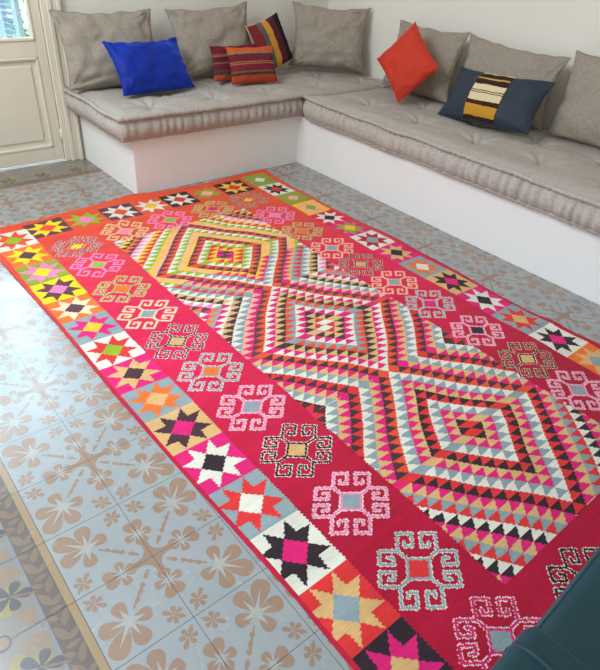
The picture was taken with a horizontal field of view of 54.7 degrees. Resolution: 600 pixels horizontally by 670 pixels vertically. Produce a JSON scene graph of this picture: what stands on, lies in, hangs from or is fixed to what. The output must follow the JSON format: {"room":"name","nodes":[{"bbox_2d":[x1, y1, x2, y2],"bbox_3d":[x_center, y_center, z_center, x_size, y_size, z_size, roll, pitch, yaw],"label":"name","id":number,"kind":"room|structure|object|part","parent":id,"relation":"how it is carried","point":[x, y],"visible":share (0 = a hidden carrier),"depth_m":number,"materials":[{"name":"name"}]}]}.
{"room":"living room","nodes":[
{"label":"living room","id":0,"kind":"room"},
{"bbox_2d":[38,0,327,159],"bbox_3d":[-1.487,-2.311,2.993,4.740,2.800,0.200,-23,43,-33],"label":"wall","id":1,"kind":"structure","parent":0,"point":[257,10],"depth_m":3.75,"materials":[{"name":"paint"}]},
{"bbox_2d":[0,0,24,37],"bbox_3d":[-1.764,-2.193,3.264,0.400,2.140,0.040,26,40,27],"label":"window shutter","id":2,"kind":"object","parent":1,"relation":"attached to","point":[5,31],"visible":0.17,"depth_m":3.41,"materials":[{"name":"paint"}]},
{"bbox_2d":[0,0,65,170],"bbox_3d":[-2.043,-1.845,2.772,1.429,2.260,0.211,-23,43,-33],"label":"door","id":3,"kind":"structure","parent":1,"relation":"in","point":[30,132],"depth_m":3.44,"materials":[{"name":"paint"}]},
{"bbox_3d":[-1.770,-1.307,3.353,0.593,0.520,0.034,-23,43,-33],"label":"panel","id":4,"kind":"part","parent":3,"relation":"part of","materials":[{"name":"paint"}]},
{"bbox_2d":[39,0,83,160],"bbox_3d":[-1.968,-1.845,2.667,1.630,2.350,0.035,-23,43,-33],"label":"door frame","id":5,"kind":"structure","parent":1,"relation":"attached to","point":[69,125],"depth_m":3.47,"materials":[{"name":"paint"}]},
{"bbox_2d":[0,158,599,669],"bbox_3d":[-0.067,0.067,2.215,4.540,0.001,5.057,-23,43,-33],"label":"floor","id":6,"kind":"structure","parent":0,"point":[111,558],"depth_m":1.57,"materials":[{"name":"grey tile"}]},
{"bbox_2d":[0,169,599,669],"bbox_3d":[0.070,-0.061,2.393,1.766,0.019,3.141,-23,43,-33],"label":"rug","id":7,"kind":"object","parent":6,"relation":"on","point":[410,449],"visible":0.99,"depth_m":2.01,"materials":[{"name":"fabric"}]},
{"bbox_2d":[79,115,599,304],"bbox_3d":[0.757,-0.580,2.957,2.033,0.312,4.338,-23,43,-33],"label":"bench","id":8,"kind":"object","parent":6,"relation":"on","point":[563,254],"visible":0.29,"depth_m":3.35,"materials":[{"name":"paint"}]},
{"bbox_2d":[63,66,384,142],"bbox_3d":[-0.380,-1.597,3.864,2.127,0.155,0.797,-23,43,-33],"label":"mattress","id":9,"kind":"object","parent":8,"relation":"on","point":[209,105],"visible":0.73,"depth_m":3.45,"materials":[{"name":"grey fabric"}]},
{"bbox_2d":[48,8,152,90],"bbox_3d":[-1.111,-1.690,3.430,0.620,0.399,0.212,-21,42,-32],"label":"cushion","id":10,"kind":"object","parent":9,"relation":"on","point":[90,65],"visible":0.76,"depth_m":3.34,"materials":[{"name":"grey fabric"}]},
{"bbox_2d":[102,37,194,95],"bbox_3d":[-0.877,-1.587,3.426,0.209,0.269,0.511,31,43,32],"label":"cushion","id":11,"kind":"object","parent":9,"relation":"on","point":[150,66],"visible":1,"depth_m":3.36,"materials":[{"name":"blue fabric"}]},
{"bbox_2d":[165,1,250,76],"bbox_3d":[-0.555,-1.932,3.800,0.633,0.421,0.194,-24,44,-35],"label":"cushion","id":12,"kind":"object","parent":9,"relation":"on","point":[195,31],"visible":0.63,"depth_m":3.72,"materials":[{"name":"grey fabric"}]},
{"bbox_2d":[210,44,256,81],"bbox_3d":[-0.422,-1.787,3.808,0.355,0.206,0.100,-20,42,-31],"label":"cushion","id":13,"kind":"object","parent":9,"relation":"on","point":[221,65],"visible":0.48,"depth_m":3.73,"materials":[{"name":"multicoloured fabric"}]},
{"bbox_2d":[226,46,277,84],"bbox_3d":[-0.309,-1.760,3.782,0.351,0.210,0.116,-19,41,-30],"label":"cushion","id":14,"kind":"object","parent":9,"relation":"on","point":[248,65],"visible":1,"depth_m":3.75,"materials":[{"name":"multicoloured fabric"}]},
{"bbox_2d":[246,11,293,68],"bbox_3d":[-0.200,-2.011,4.001,0.145,0.362,0.389,27,41,29],"label":"cushion","id":15,"kind":"object","parent":9,"relation":"on","point":[269,31],"visible":0.85,"depth_m":3.97,"materials":[{"name":"multicoloured fabric"}]},
{"bbox_2d":[289,1,371,70],"bbox_3d":[0.210,-2.129,4.150,0.561,0.402,0.210,4,35,-1],"label":"cushion","id":16,"kind":"object","parent":9,"relation":"on","point":[324,37],"visible":1,"depth_m":4.10,"materials":[{"name":"grey fabric"}]},
{"bbox_2d":[303,86,599,235],"bbox_3d":[1.438,-0.778,2.902,0.920,0.163,3.457,-23,43,-33],"label":"mattress","id":17,"kind":"object","parent":8,"relation":"on","point":[557,177],"visible":0.82,"depth_m":3.05,"materials":[{"name":"grey fabric"}]},
{"bbox_2d":[377,22,438,102],"bbox_3d":[0.656,-1.673,3.569,0.190,0.436,0.448,-15,39,-25],"label":"cushion","id":18,"kind":"object","parent":17,"relation":"on","point":[408,62],"visible":1,"depth_m":3.51,"materials":[{"name":"red fabric"}]},
{"bbox_2d":[382,20,470,102],"bbox_3d":[0.782,-1.768,3.735,0.203,0.404,0.587,-19,41,-30],"label":"cushion","id":19,"kind":"object","parent":17,"relation":"on","point":[445,48],"visible":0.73,"depth_m":3.61,"materials":[{"name":"grey fabric"}]},
{"bbox_2d":[437,67,555,134],"bbox_3d":[1.075,-1.316,3.244,0.209,0.281,0.613,-25,45,-35],"label":"cushion","id":20,"kind":"object","parent":17,"relation":"on","point":[510,103],"visible":1,"depth_m":3.17,"materials":[{"name":"blue fabric"}]},
{"bbox_2d":[464,33,570,130],"bbox_3d":[1.186,-1.475,3.366,0.174,0.403,0.672,-26,45,-36],"label":"cushion","id":21,"kind":"object","parent":17,"relation":"on","point":[485,56],"visible":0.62,"depth_m":3.27,"materials":[{"name":"grey fabric"}]},
{"bbox_2d":[546,50,599,147],"bbox_3d":[1.612,-1.170,2.967,0.178,0.420,0.604,-26,45,-36],"label":"cushion","id":22,"kind":"object","parent":17,"relation":"on","point":[577,117],"visible":1,"depth_m":3.03,"materials":[{"name":"grey fabric"}]},
{"bbox_2d":[490,547,599,669],"bbox_3d":[1.187,0.466,1.042,2.000,0.860,0.948,-25,44,-35],"label":"velvet sofa","id":23,"kind":"object","parent":6,"relation":"on","point":[567,636],"visible":1,"depth_m":0.90,"materials":[{"name":"teal fabric"}]},
{"bbox_3d":[0.522,0.818,0.572,0.230,0.460,0.932,-25,44,-35],"label":"armrest","id":24,"kind":"part","parent":23,"relation":"part of","materials":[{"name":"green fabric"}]},
{"bbox_2d":[534,549,599,669],"bbox_3d":[1.105,0.445,1.154,1.560,0.155,0.688,-25,44,-35],"label":"seat cushion","id":25,"kind":"object","parent":23,"relation":"on","point":[573,620],"depth_m":0.93,"materials":[{"name":"green fabric"}]},
{"bbox_2d":[328,0,599,127],"bbox_3d":[1.891,-1.814,2.673,0.200,2.800,4.940,-23,43,-33],"label":"wall","id":26,"kind":"structure","parent":0,"point":[547,27],"depth_m":3.45,"materials":[{"name":"paint"}]},
{"label":"outside","id":27,"kind":"structure","parent":0,"visible":0},
{"bbox_2d":[10,26,29,35],"bbox_3d":[-3.377,-2.351,5.319,9.000,0.045,5.060,-23,43,-33],"label":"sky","id":28,"kind":"structure","parent":27,"point":[25,27],"depth_m":7.53,"materials":[{"name":"white"}]},
{"bbox_2d":[4,0,29,36],"bbox_3d":[-3.179,-2.429,4.554,2.041,1.036,2.050,-23,43,-33],"label":"shrub","id":29,"kind":"object","parent":28,"relation":"on","point":[25,30],"visible":0.04,"depth_m":4.79,"materials":[{"name":"green plant"}]}
]}

